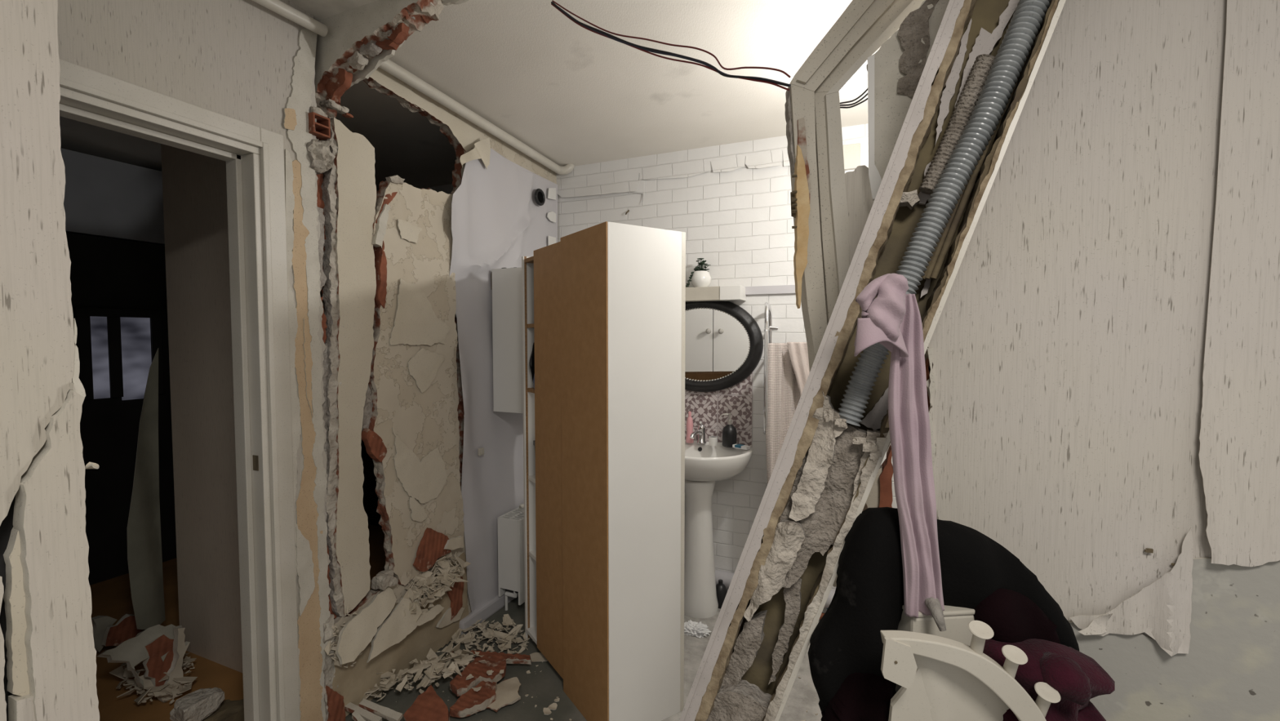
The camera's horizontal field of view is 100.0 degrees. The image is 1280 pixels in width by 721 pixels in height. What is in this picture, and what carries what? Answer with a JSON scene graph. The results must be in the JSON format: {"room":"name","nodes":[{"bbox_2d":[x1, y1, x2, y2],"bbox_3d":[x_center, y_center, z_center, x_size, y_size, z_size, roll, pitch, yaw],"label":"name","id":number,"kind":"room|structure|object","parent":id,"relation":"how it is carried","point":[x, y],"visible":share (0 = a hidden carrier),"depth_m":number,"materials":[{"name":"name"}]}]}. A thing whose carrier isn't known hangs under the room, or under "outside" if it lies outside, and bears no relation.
{"room":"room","nodes":[
{"label":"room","id":0,"kind":"room"},
{"bbox_2d":[0,0,99,720],"bbox_3d":[-1.063,0.140,0.760,0.180,2.826,0.400,1,3,23],"label":"wall","id":1,"kind":"structure","parent":0,"point":[48,651],"depth_m":0.84,"materials":[{"name":"paint"}]},
{"bbox_2d":[60,147,164,245],"bbox_3d":[-3.733,-0.958,2.905,0.790,0.460,3.440,1,3,23],"label":"ceiling","id":2,"kind":"structure","parent":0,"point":[104,197],"depth_m":3.22,"materials":[{"name":"grey paint"}]},
{"bbox_2d":[160,114,328,672],"bbox_3d":[-1.688,0.010,2.297,1.000,2.700,0.070,1,3,23],"label":"wall","id":3,"kind":"structure","parent":0,"point":[194,186],"depth_m":2.37,"materials":[{"name":"paint"}]},
{"bbox_2d":[126,347,165,629],"bbox_3d":[-2.186,0.577,2.375,0.038,1.260,0.191,0,3,-7],"label":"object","id":4,"kind":"object","parent":3,"relation":"attached to","point":[144,557],"visible":1,"depth_m":2.38,"materials":[{"name":"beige paper"}]},
{"bbox_2d":[57,0,557,720],"bbox_3d":[-1.388,0.062,1.494,0.189,2.743,4.233,1,3,23],"label":"wall","id":5,"kind":"structure","parent":0,"point":[243,60],"depth_m":2.15,"materials":[{"name":"paint"}]},
{"bbox_2d":[59,58,300,720],"bbox_3d":[-1.465,0.332,1.385,0.153,2.135,1.060,1,3,23],"label":"door frame","id":6,"kind":"structure","parent":5,"relation":"in","point":[253,155],"depth_m":1.77,"materials":[{"name":"white paint"}]},
{"bbox_2d":[306,101,353,720],"bbox_3d":[-1.144,0.240,2.010,0.094,2.365,0.178,1,3,23],"label":"brick wall","id":7,"kind":"structure","parent":5,"relation":"attached to","point":[322,151],"depth_m":1.99,"materials":[{"name":"brick"}]},
{"bbox_2d":[324,605,362,667],"bbox_3d":[-1.112,1.050,2.034,0.059,0.221,0.159,2,3,37],"label":"chips","id":8,"kind":"object","parent":5,"relation":"on","point":[328,647],"visible":0.47,"depth_m":2.00,"materials":[{"name":"grey concrete"}]},
{"bbox_2d":[335,586,396,664],"bbox_3d":[-1.065,1.029,2.097,0.057,0.183,0.287,1,3,16],"label":"sheet","id":9,"kind":"object","parent":5,"relation":"on","point":[359,631],"visible":0.99,"depth_m":2.07,"materials":[{"name":"white paint"}]},
{"bbox_2d":[370,568,398,590],"bbox_3d":[-1.054,0.904,2.214,0.068,0.052,0.075,1,3,23],"label":"lump","id":10,"kind":"object","parent":5,"relation":"on","point":[384,579],"visible":1,"depth_m":2.19,"materials":[{"name":"grey concrete"}]},
{"bbox_2d":[366,597,444,662],"bbox_3d":[-0.988,1.077,2.251,0.067,0.148,0.407,1,3,23],"label":"sheet","id":11,"kind":"object","parent":5,"relation":"on","point":[397,626],"visible":0.95,"depth_m":2.21,"materials":[{"name":"white paint"}]},
{"bbox_2d":[401,561,459,622],"bbox_3d":[-0.955,1.032,2.375,0.130,0.194,0.369,1,3,23],"label":"chips","id":12,"kind":"object","parent":5,"relation":"on","point":[417,610],"visible":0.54,"depth_m":2.34,"materials":[{"name":"beige paint"}]},
{"bbox_2d":[404,551,471,601],"bbox_3d":[-0.909,0.972,2.438,0.135,0.163,0.330,2,3,39],"label":"chips","id":13,"kind":"object","parent":5,"relation":"on","point":[422,580],"visible":0.91,"depth_m":2.41,"materials":[{"name":"beige paint"}]},
{"bbox_2d":[413,527,451,571],"bbox_3d":[-0.935,0.838,2.425,0.032,0.177,0.231,1,3,23],"label":"brick","id":14,"kind":"object","parent":13,"relation":"on","point":[431,546],"visible":0.98,"depth_m":2.40,"materials":[{"name":"brick"}]},
{"bbox_2d":[444,535,463,550],"bbox_3d":[-0.874,0.864,2.523,0.021,0.068,0.118,1,3,23],"label":"sheet","id":15,"kind":"object","parent":13,"relation":"on","point":[453,543],"visible":1,"depth_m":2.52,"materials":[{"name":"paint"}]},
{"bbox_2d":[435,607,465,627],"bbox_3d":[-0.899,1.213,2.553,0.024,0.086,0.180,1,3,23],"label":"sheet","id":16,"kind":"object","parent":5,"relation":"attached to","point":[445,620],"visible":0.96,"depth_m":2.53,"materials":[{"name":"paint"}]},
{"bbox_2d":[446,573,463,620],"bbox_3d":[-0.889,1.129,2.581,0.033,0.197,0.118,1,3,23],"label":"brick","id":17,"kind":"object","parent":16,"relation":"on","point":[455,595],"visible":0.62,"depth_m":2.58,"materials":[{"name":"brick"}]},
{"bbox_2d":[477,447,484,455],"bbox_3d":[-0.805,0.462,2.723,0.018,0.036,0.034,1,3,23],"label":"wall socket","id":18,"kind":"object","parent":5,"relation":"attached to","point":[480,451],"visible":1,"depth_m":2.71,"materials":[{"name":"beige plastic"}]},
{"bbox_2d":[490,266,523,413],"bbox_3d":[-0.571,-0.109,2.926,0.298,0.736,0.420,1,3,23],"label":"upper cabinet","id":19,"kind":"object","parent":5,"relation":"attached to","point":[506,283],"visible":0.3,"depth_m":2.74,"materials":[{"name":"white wood"}]},
{"bbox_2d":[534,188,545,205],"bbox_3d":[-0.585,-0.954,3.136,0.018,0.098,0.097,1,3,23],"label":"air vent","id":20,"kind":"object","parent":5,"relation":"in","point":[540,197],"visible":1,"depth_m":3.13,"materials":[{"name":"black plastic"}]},
{"bbox_2d":[360,440,382,526],"bbox_3d":[-2.002,-0.070,4.136,3.040,2.700,0.100,1,3,23],"label":"wall","id":21,"kind":"structure","parent":0,"point":[370,500],"depth_m":4.17,"materials":[{"name":"black"}]},
{"bbox_2d":[66,232,177,585],"bbox_3d":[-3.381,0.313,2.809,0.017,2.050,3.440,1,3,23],"label":"door","id":22,"kind":"structure","parent":21,"relation":"in","point":[105,273],"depth_m":3.26,"materials":[{"name":"black wood"}]},
{"bbox_2d":[73,306,164,399],"bbox_3d":[-3.149,-0.035,3.265,0.032,0.556,0.410,1,3,23],"label":"window","id":23,"kind":"structure","parent":22,"relation":"attached to","point":[117,348],"depth_m":3.24,"materials":[{"name":"black"}]},
{"bbox_2d":[89,524,822,720],"bbox_3d":[-1.304,1.452,1.583,6.800,0.120,4.350,1,3,23],"label":"rubble","id":24,"kind":"structure","parent":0,"point":[112,597],"depth_m":2.28,"materials":[{"name":"grey concrete"}]},
{"bbox_2d":[91,615,116,652],"bbox_3d":[-2.460,1.245,2.462,0.034,0.161,0.089,1,3,23],"label":"sheet","id":25,"kind":"object","parent":24,"relation":"on","point":[100,623],"visible":0.7,"depth_m":2.44,"materials":[{"name":"white paint"}]},
{"bbox_2d":[102,613,142,645],"bbox_3d":[-2.390,1.248,2.497,0.034,0.128,0.163,1,3,23],"label":"brick","id":26,"kind":"object","parent":24,"relation":"on","point":[125,628],"visible":0.73,"depth_m":2.48,"materials":[{"name":"brick"}]},
{"bbox_2d":[109,651,197,704],"bbox_3d":[-2.046,1.284,2.266,0.526,0.117,0.260,2,3,38],"label":"chips","id":27,"kind":"object","parent":24,"relation":"on","point":[158,691],"visible":0.47,"depth_m":2.16,"materials":[{"name":"paint"}]},
{"bbox_2d":[142,634,173,686],"bbox_3d":[-1.944,1.234,2.175,0.074,0.231,0.106,1,3,23],"label":"brick","id":28,"kind":"object","parent":24,"relation":"on","point":[155,668],"visible":0.85,"depth_m":2.16,"materials":[{"name":"brick"}]},
{"bbox_2d":[97,623,182,687],"bbox_3d":[-1.970,1.181,2.145,0.122,0.193,0.265,1,3,23],"label":"sheet","id":29,"kind":"object","parent":28,"relation":"on","point":[131,651],"visible":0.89,"depth_m":2.11,"materials":[{"name":"white paint"}]},
{"bbox_2d":[156,625,190,702],"bbox_3d":[-1.900,1.239,2.188,0.039,0.295,0.111,1,3,23],"label":"sheet","id":30,"kind":"object","parent":24,"relation":"on","point":[180,646],"visible":0.84,"depth_m":2.19,"materials":[{"name":"paint"}]},
{"bbox_2d":[201,698,244,720],"bbox_3d":[-1.564,1.359,1.987,0.120,0.120,0.180,1,3,23],"label":"lump","id":31,"kind":"object","parent":24,"relation":"on","point":[228,710],"visible":0.65,"depth_m":2.00,"materials":[{"name":"brown stone"}]},
{"bbox_2d":[169,687,224,720],"bbox_3d":[-1.602,1.251,1.944,0.090,0.075,0.128,1,3,23],"label":"lump","id":32,"kind":"object","parent":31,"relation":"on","point":[197,704],"visible":1,"depth_m":1.92,"materials":[{"name":"grey stone"}]},
{"bbox_2d":[351,709,365,720],"bbox_3d":[-1.007,1.309,1.942,0.152,0.017,0.024,2,3,40],"label":"wood lath","id":33,"kind":"object","parent":24,"relation":"on","point":[356,716],"visible":1,"depth_m":1.96,"materials":[{"name":"white paint"}]},
{"bbox_2d":[344,702,382,720],"bbox_3d":[-1.049,1.330,2.023,0.217,0.016,0.030,1,3,27],"label":"wood lath","id":34,"kind":"object","parent":24,"relation":"on","point":[350,707],"visible":0.86,"depth_m":2.02,"materials":[{"name":"white paint"}]},
{"bbox_2d":[359,697,403,720],"bbox_3d":[-0.978,1.318,2.019,0.218,0.016,0.037,1,3,23],"label":"wood lath","id":35,"kind":"object","parent":24,"relation":"on","point":[388,713],"visible":1,"depth_m":2.01,"materials":[{"name":"white paint"}]},
{"bbox_2d":[403,684,449,720],"bbox_3d":[-0.794,1.339,2.013,0.141,0.070,0.264,-2,3,-43],"label":"brick","id":36,"kind":"object","parent":24,"relation":"on","point":[428,705],"visible":1,"depth_m":2.04,"materials":[{"name":"brick"}]},
{"bbox_2d":[359,641,507,702],"bbox_3d":[-0.882,1.298,2.252,0.619,0.131,0.245,-2,3,-32],"label":"chips","id":37,"kind":"object","parent":24,"relation":"on","point":[434,664],"visible":0.74,"depth_m":2.21,"materials":[{"name":"beige paint"}]},
{"bbox_2d":[449,653,506,696],"bbox_3d":[-0.666,1.311,2.245,0.170,0.035,0.261,1,3,23],"label":"brick","id":38,"kind":"object","parent":37,"relation":"on","point":[460,685],"visible":0.96,"depth_m":2.23,"materials":[{"name":"brick"}]},
{"bbox_2d":[466,673,473,679],"bbox_3d":[-0.694,1.289,2.185,0.025,0.008,0.031,1,3,23],"label":"flake","id":39,"kind":"object","parent":38,"relation":"on","point":[470,675],"visible":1,"depth_m":2.19,"materials":[{"name":"beige paint"}]},
{"bbox_2d":[486,669,493,675],"bbox_3d":[-0.621,1.290,2.222,0.030,0.009,0.027,2,4,45],"label":"flake","id":40,"kind":"object","parent":38,"relation":"on","point":[488,672],"visible":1,"depth_m":2.22,"materials":[{"name":"beige paint"}]},
{"bbox_2d":[449,680,497,717],"bbox_3d":[-0.634,1.332,2.123,0.120,0.034,0.221,1,3,23],"label":"brick","id":41,"kind":"object","parent":24,"relation":"on","point":[472,701],"visible":0.94,"depth_m":2.09,"materials":[{"name":"brick"}]},
{"bbox_2d":[471,685,481,691],"bbox_3d":[-0.643,1.294,2.115,0.036,0.009,0.025,-1,3,-19],"label":"flake","id":42,"kind":"object","parent":41,"relation":"on","point":[477,689],"visible":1,"depth_m":2.12,"materials":[{"name":"beige paint"}]},
{"bbox_2d":[394,638,571,719],"bbox_3d":[-0.590,1.359,2.283,0.794,0.012,1.043,1,3,23],"label":"plaster dust","id":43,"kind":"object","parent":24,"relation":"on","point":[551,718],"visible":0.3,"depth_m":2.17,"materials":[{"name":"paint"}]},
{"bbox_2d":[448,613,529,653],"bbox_3d":[-0.716,1.313,2.582,0.420,0.070,0.310,1,3,23],"label":"chips","id":44,"kind":"object","parent":24,"relation":"on","point":[468,638],"visible":0.95,"depth_m":2.55,"materials":[{"name":"beige paint"}]},
{"bbox_2d":[448,649,531,664],"bbox_3d":[-0.667,1.315,2.384,0.389,0.024,0.048,0,3,7],"label":"brick strip","id":45,"kind":"object","parent":24,"relation":"on","point":[512,658],"visible":0.48,"depth_m":2.37,"materials":[{"name":"brick"}]},
{"bbox_2d":[486,676,520,711],"bbox_3d":[-0.537,1.341,2.169,0.131,0.015,0.208,0,3,11],"label":"sheet","id":46,"kind":"object","parent":24,"relation":"on","point":[507,691],"visible":0.85,"depth_m":2.15,"materials":[{"name":"paint"}]},
{"bbox_2d":[497,503,524,610],"bbox_3d":[-0.572,1.064,3.097,0.140,0.525,0.600,1,3,23],"label":"radiator","id":47,"kind":"object","parent":24,"relation":"on","point":[511,566],"visible":0.49,"depth_m":2.82,"materials":[{"name":"white metal"}]},
{"bbox_2d":[497,506,524,521],"bbox_3d":[-0.572,0.821,3.086,0.134,0.005,0.600,1,3,23],"label":"grille","id":48,"kind":"object","parent":47,"relation":"attached to","point":[509,516],"depth_m":2.86,"materials":[{"name":"white metal"}]},
{"bbox_2d":[529,652,547,662],"bbox_3d":[-0.462,1.348,2.443,0.082,0.005,0.074,0,3,-10],"label":"sheet","id":49,"kind":"object","parent":24,"relation":"on","point":[535,656],"visible":0.83,"depth_m":2.43,"materials":[{"name":"paint"}]},
{"bbox_2d":[542,706,551,715],"bbox_3d":[-0.360,1.367,2.089,0.032,0.012,0.041,-1,3,-22],"label":"flake","id":50,"kind":"object","parent":24,"relation":"on","point":[546,710],"visible":1,"depth_m":2.09,"materials":[{"name":"beige paint"}]},
{"bbox_2d":[547,702,557,710],"bbox_3d":[-0.344,1.364,2.116,0.036,0.011,0.035,1,3,23],"label":"flake","id":51,"kind":"object","parent":24,"relation":"on","point":[553,706],"visible":1,"depth_m":2.12,"materials":[{"name":"beige paint"}]},
{"bbox_2d":[521,221,685,720],"bbox_3d":[-0.178,0.432,2.312,0.380,1.855,0.800,-2,3,-34],"label":"tall cabinet","id":52,"kind":"object","parent":24,"relation":"on","point":[603,305],"visible":1,"depth_m":2.00,"materials":[{"name":"white wood"}]},
{"bbox_2d":[526,323,533,328],"bbox_3d":[-0.199,-0.151,2.272,0.285,0.018,0.764,-2,3,-34],"label":"shelf","id":53,"kind":"object","parent":52,"relation":"attached to","point":[528,325],"depth_m":2.49,"materials":[{"name":"brown wood"}]},
{"bbox_2d":[527,387,534,393],"bbox_3d":[-0.199,0.148,2.285,0.285,0.018,0.764,-2,3,-34],"label":"shelf","id":54,"kind":"object","parent":52,"relation":"attached to","point":[530,390],"depth_m":2.50,"materials":[{"name":"brown wood"}]},
{"bbox_2d":[528,342,534,380],"bbox_3d":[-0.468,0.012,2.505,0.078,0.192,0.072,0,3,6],"label":"backpack","id":55,"kind":"object","parent":52,"relation":"in","point":[531,362],"visible":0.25,"depth_m":2.48,"materials":[{"name":"black fabric"}]},
{"bbox_2d":[528,474,535,483],"bbox_3d":[-0.199,0.565,2.303,0.285,0.018,0.764,-2,3,-34],"label":"shelf","id":56,"kind":"object","parent":52,"relation":"attached to","point":[531,477],"depth_m":2.53,"materials":[{"name":"white plastic"}]},
{"bbox_2d":[528,549,536,560],"bbox_3d":[-0.199,0.929,2.319,0.285,0.018,0.764,-2,3,-34],"label":"shelf","id":57,"kind":"object","parent":52,"relation":"attached to","point":[532,553],"depth_m":2.54,"materials":[{"name":"white plastic"}]},
{"bbox_2d":[684,619,711,637],"bbox_3d":[0.274,1.325,2.670,0.167,0.040,0.116,1,3,23],"label":"bath mat","id":58,"kind":"object","parent":24,"relation":"on","point":[699,629],"visible":0.98,"depth_m":2.64,"materials":[{"name":"white fabric"}]},
{"bbox_2d":[684,439,751,617],"bbox_3d":[0.298,0.900,2.865,0.570,0.871,0.440,1,3,23],"label":"washbasin","id":59,"kind":"object","parent":24,"relation":"on","point":[705,464],"visible":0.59,"depth_m":2.80,"materials":[{"name":"white ceramic"}]},
{"bbox_2d":[685,411,693,443],"bbox_3d":[0.279,0.371,3.004,0.044,0.176,0.044,1,3,23],"label":"bottle","id":60,"kind":"object","parent":59,"relation":"on","point":[689,421],"visible":0.97,"depth_m":2.99,"materials":[{"name":"plastic"}]},
{"bbox_2d":[689,421,706,444],"bbox_3d":[0.318,0.396,2.945,0.052,0.131,0.151,1,3,31],"label":"mixer tap","id":61,"kind":"object","parent":59,"relation":"on","point":[700,431],"visible":1,"depth_m":2.97,"materials":[{"name":"silver metal"}]},
{"bbox_2d":[708,435,717,445],"bbox_3d":[0.398,0.438,2.922,0.048,0.048,0.048,1,3,23],"label":"toothbrush cup","id":62,"kind":"object","parent":59,"relation":"on","point":[713,440],"visible":1,"depth_m":2.90,"materials":[{"name":"white ceramic"}]},
{"bbox_2d":[684,439,751,481],"bbox_3d":[0.298,0.548,2.850,0.570,0.165,0.440,1,3,23],"label":"basin","id":63,"kind":"object","parent":59,"relation":"in","point":[704,462],"depth_m":2.70,"materials":[{"name":"white ceramic"}]},
{"bbox_2d":[720,413,737,447],"bbox_3d":[0.485,0.373,2.904,0.078,0.180,0.078,-2,3,-38],"label":"soap dispenser","id":64,"kind":"object","parent":59,"relation":"on","point":[729,431],"visible":0.95,"depth_m":2.88,"materials":[{"name":"black plastic"}]},
{"bbox_2d":[722,424,737,447],"bbox_3d":[0.485,0.404,2.905,0.078,0.118,0.078,1,3,23],"label":"bottle","id":65,"kind":"object","parent":64,"relation":"on","point":[729,432],"depth_m":2.87,"materials":[{"name":"black plastic"}]},
{"bbox_2d":[732,444,750,449],"bbox_3d":[0.537,0.457,2.841,0.090,0.016,0.037,2,4,45],"label":"packet","id":66,"kind":"object","parent":59,"relation":"on","point":[735,446],"visible":1,"depth_m":2.83,"materials":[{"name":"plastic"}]},
{"bbox_2d":[715,578,727,608],"bbox_3d":[0.438,1.264,2.919,0.072,0.140,0.072,1,3,23],"label":"bottle","id":67,"kind":"object","parent":24,"relation":"on","point":[722,590],"visible":0.68,"depth_m":2.89,"materials":[{"name":"plastic"}]},
{"bbox_2d":[895,604,974,692],"bbox_3d":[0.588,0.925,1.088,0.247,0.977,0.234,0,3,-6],"label":"storage box","id":68,"kind":"object","parent":24,"relation":"on","point":[957,619],"visible":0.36,"depth_m":0.95,"materials":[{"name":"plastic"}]},
{"bbox_2d":[59,0,867,191],"bbox_3d":[-1.304,-1.287,1.463,6.800,0.346,4.350,1,3,23],"label":"ceiling","id":69,"kind":"structure","parent":0,"point":[573,94],"depth_m":2.30,"materials":[{"name":"paint"}]},
{"bbox_2d":[251,0,328,36],"bbox_3d":[-1.170,-1.149,1.755,0.040,0.048,0.293,1,3,23],"label":"pipe","id":70,"kind":"object","parent":69,"relation":"attached to","point":[277,6],"visible":1,"depth_m":1.78,"materials":[{"name":"white paint"}]},
{"bbox_2d":[378,59,574,174],"bbox_3d":[-0.719,-1.169,2.707,0.110,0.106,1.395,1,3,23],"label":"pipe","id":71,"kind":"object","parent":69,"relation":"attached to","point":[388,66],"visible":0.91,"depth_m":2.53,"materials":[{"name":"white paint"}]},
{"bbox_2d":[551,1,791,86],"bbox_3d":[0.047,-0.897,1.505,0.775,0.459,0.029,2,3,34],"label":"wire","id":72,"kind":"object","parent":69,"relation":"hanging from","point":[615,39],"visible":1,"depth_m":1.51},
{"bbox_2d":[840,97,867,108],"bbox_3d":[0.659,-0.976,1.504,0.170,0.510,0.066,0,3,3],"label":"wire","id":73,"kind":"object","parent":69,"relation":"hanging from","point":[865,100],"visible":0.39,"depth_m":1.52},
{"bbox_2d":[840,93,867,106],"bbox_3d":[0.656,-0.980,1.505,0.169,0.503,0.065,0,3,3],"label":"wire","id":74,"kind":"object","parent":69,"relation":"hanging from","point":[866,95],"visible":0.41,"depth_m":1.53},
{"bbox_2d":[840,88,867,104],"bbox_3d":[0.656,-0.984,1.505,0.164,0.493,0.065,0,3,3],"label":"wire","id":75,"kind":"object","parent":69,"relation":"hanging from","point":[866,90],"visible":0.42,"depth_m":1.53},
{"bbox_2d":[423,124,897,613],"bbox_3d":[0.493,-0.022,3.031,4.500,2.700,0.149,1,3,23],"label":"wall","id":76,"kind":"structure","parent":0,"point":[731,202],"depth_m":2.97,"materials":[{"name":"white tile"}]},
{"bbox_2d":[685,284,746,302],"bbox_3d":[0.268,-0.364,2.990,0.620,0.074,0.135,1,3,23],"label":"wall shelf","id":77,"kind":"object","parent":76,"relation":"attached to","point":[722,293],"visible":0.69,"depth_m":2.87,"materials":[{"name":"beige wood"}]},
{"bbox_2d":[685,257,711,287],"bbox_3d":[0.330,-0.482,2.952,0.124,0.163,0.110,2,3,37],"label":"potted plant","id":78,"kind":"object","parent":77,"relation":"on","point":[700,277],"visible":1,"depth_m":2.92,"materials":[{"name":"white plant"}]},
{"bbox_2d":[684,360,752,447],"bbox_3d":[0.237,0.227,3.098,0.824,0.487,0.008,1,3,23],"label":"backsplash","id":79,"kind":"structure","parent":76,"relation":"attached to","point":[707,407],"depth_m":3.00,"materials":[{"name":"tile"}]},
{"bbox_2d":[684,301,763,391],"bbox_3d":[0.344,-0.089,3.012,0.682,0.535,0.052,1,3,23],"label":"oval mirror","id":80,"kind":"object","parent":76,"relation":"attached to","point":[717,344],"visible":0.6,"depth_m":2.97,"materials":[{"name":"black mirror"}]},
{"bbox_2d":[684,307,749,380],"bbox_3d":[0.344,-0.089,3.014,0.547,0.407,0.001,1,3,23],"label":"mirror glass","id":81,"kind":"object","parent":80,"relation":"attached to","point":[717,344],"depth_m":2.99,"materials":[{"name":"clear mirror"}]},
{"bbox_2d":[745,284,795,294],"bbox_3d":[0.945,-0.372,2.760,0.869,0.044,0.018,1,3,23],"label":"trim","id":82,"kind":"structure","parent":76,"relation":"attached to","point":[780,289],"depth_m":2.86,"materials":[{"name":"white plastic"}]},
{"bbox_2d":[763,302,777,434],"bbox_3d":[0.658,0.039,2.759,0.054,0.675,0.318,1,3,23],"label":"towel rail","id":83,"kind":"object","parent":76,"relation":"attached to","point":[768,327],"visible":0.7,"depth_m":2.62,"materials":[{"name":"silver metal"}]},
{"bbox_2d":[765,342,800,484],"bbox_3d":[0.769,0.479,2.684,0.305,1.132,0.101,0,3,-5],"label":"hanging towel","id":84,"kind":"object","parent":83,"relation":"hanging from","point":[784,393],"visible":0.24,"depth_m":2.65,"materials":[{"name":"white fabric"}]},
{"bbox_2d":[786,342,809,395],"bbox_3d":[0.816,0.176,2.626,0.210,0.531,0.031,0,3,-9],"label":"towel","id":85,"kind":"object","parent":84,"relation":"on","point":[797,351],"visible":0.28,"depth_m":2.61,"materials":[{"name":"beige fabric"}]},
{"bbox_2d":[715,568,835,608],"bbox_3d":[1.014,1.240,2.778,3.100,0.090,0.090,1,3,23],"label":"baseboard","id":86,"kind":"structure","parent":76,"relation":"attached to","point":[726,576],"depth_m":2.97,"materials":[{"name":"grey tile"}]},
{"bbox_2d":[842,142,860,170],"bbox_3d":[1.051,-1.014,2.679,0.090,0.120,0.030,1,3,23],"label":"wall box","id":87,"kind":"object","parent":76,"relation":"attached to","point":[851,153],"visible":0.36,"depth_m":2.66,"materials":[{"name":"white paint"}]},
{"bbox_2d":[314,0,1279,720],"bbox_3d":[0.339,0.053,1.374,3.471,2.720,0.135,1,3,23],"label":"wall","id":88,"kind":"structure","parent":0,"point":[1103,351],"depth_m":1.06,"materials":[{"name":"paint"}]},
{"bbox_2d":[551,2,788,87],"bbox_3d":[0.047,-0.896,1.505,0.769,0.456,0.030,2,3,34],"label":"wire","id":89,"kind":"object","parent":88,"relation":"hanging from","point":[553,3],"visible":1,"depth_m":1.49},
{"bbox_2d":[551,3,789,90],"bbox_3d":[0.046,-0.890,1.506,0.772,0.463,0.028,2,3,34],"label":"wire","id":90,"kind":"object","parent":88,"relation":"attached to","point":[580,25],"visible":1,"depth_m":1.48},
{"bbox_2d":[551,0,791,78],"bbox_3d":[0.049,-0.909,1.504,0.770,0.441,0.028,2,3,34],"label":"wire","id":91,"kind":"object","parent":88,"relation":"attached to","point":[553,2],"visible":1,"depth_m":1.48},
{"bbox_2d":[784,0,924,586],"bbox_3d":[0.601,-0.220,1.352,0.479,1.598,0.094,0,3,0],"label":"door frame","id":92,"kind":"structure","parent":88,"relation":"attached to","point":[818,195],"depth_m":1.31,"materials":[{"name":"white paint"}]},
{"bbox_2d":[679,0,1066,720],"bbox_3d":[0.392,0.208,1.103,1.031,2.554,0.154,1,3,12],"label":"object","id":93,"kind":"structure","parent":88,"relation":"attached to","point":[826,468],"depth_m":1.06,"materials":[{"name":"grey paint"}]},
{"bbox_2d":[838,0,1050,426],"bbox_3d":[0.575,-0.306,1.006,0.384,0.874,0.052,1,3,14],"label":"flexible duct","id":94,"kind":"object","parent":93,"relation":"on","point":[1024,27],"visible":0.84,"depth_m":0.98,"materials":[{"name":"grey plastic"}]},
{"bbox_2d":[853,273,946,631],"bbox_3d":[0.447,0.152,0.920,0.173,0.598,0.086,0,3,-1],"label":"scarf","id":95,"kind":"object","parent":94,"relation":"hanging from","point":[892,319],"visible":1,"depth_m":0.92,"materials":[{"name":"pink fabric"}]},
{"bbox_2d":[844,164,929,452],"bbox_3d":[0.613,-0.112,1.311,0.230,0.729,0.040,1,3,23],"label":"fragment","id":96,"kind":"object","parent":88,"relation":"attached to","point":[860,201],"visible":0.07,"depth_m":1.31,"materials":[{"name":"paper"}]},
{"bbox_2d":[866,0,949,200],"bbox_3d":[0.703,-0.664,1.201,0.363,0.611,0.066,1,3,23],"label":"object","id":97,"kind":"structure","parent":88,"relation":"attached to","point":[895,71],"depth_m":1.24,"materials":[{"name":"white paint"}]},
{"bbox_2d":[808,506,1079,720],"bbox_3d":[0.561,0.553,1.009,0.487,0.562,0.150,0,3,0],"label":"armchair","id":98,"kind":"object","parent":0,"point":[868,599],"visible":0.7,"depth_m":0.96,"materials":[{"name":"fabric"}]},
{"bbox_2d":[880,620,1060,720],"bbox_3d":[0.542,0.598,0.874,0.330,0.380,0.102,0,3,0],"label":"coat rack","id":99,"kind":"object","parent":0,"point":[941,678],"visible":1,"depth_m":0.85,"materials":[{"name":"beige wood"}]},
{"bbox_2d":[821,671,895,720],"bbox_3d":[0.397,0.668,0.968,0.126,0.258,0.104,0,3,6],"label":"cushion","id":100,"kind":"object","parent":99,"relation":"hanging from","point":[861,696],"visible":0.75,"depth_m":0.94,"materials":[{"name":"fabric"}]},
{"bbox_2d":[982,638,1115,720],"bbox_3d":[0.719,0.756,0.931,0.327,0.560,0.177,0,3,0],"label":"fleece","id":101,"kind":"object","parent":99,"relation":"hanging from","point":[1077,677],"visible":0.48,"depth_m":0.88},
{"bbox_2d":[973,587,1060,643],"bbox_3d":[0.665,0.466,0.963,0.149,0.129,0.081,0,3,-11],"label":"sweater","id":102,"kind":"object","parent":101,"relation":"on","point":[1012,616],"visible":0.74,"depth_m":0.93,"materials":[{"name":"fabric"}]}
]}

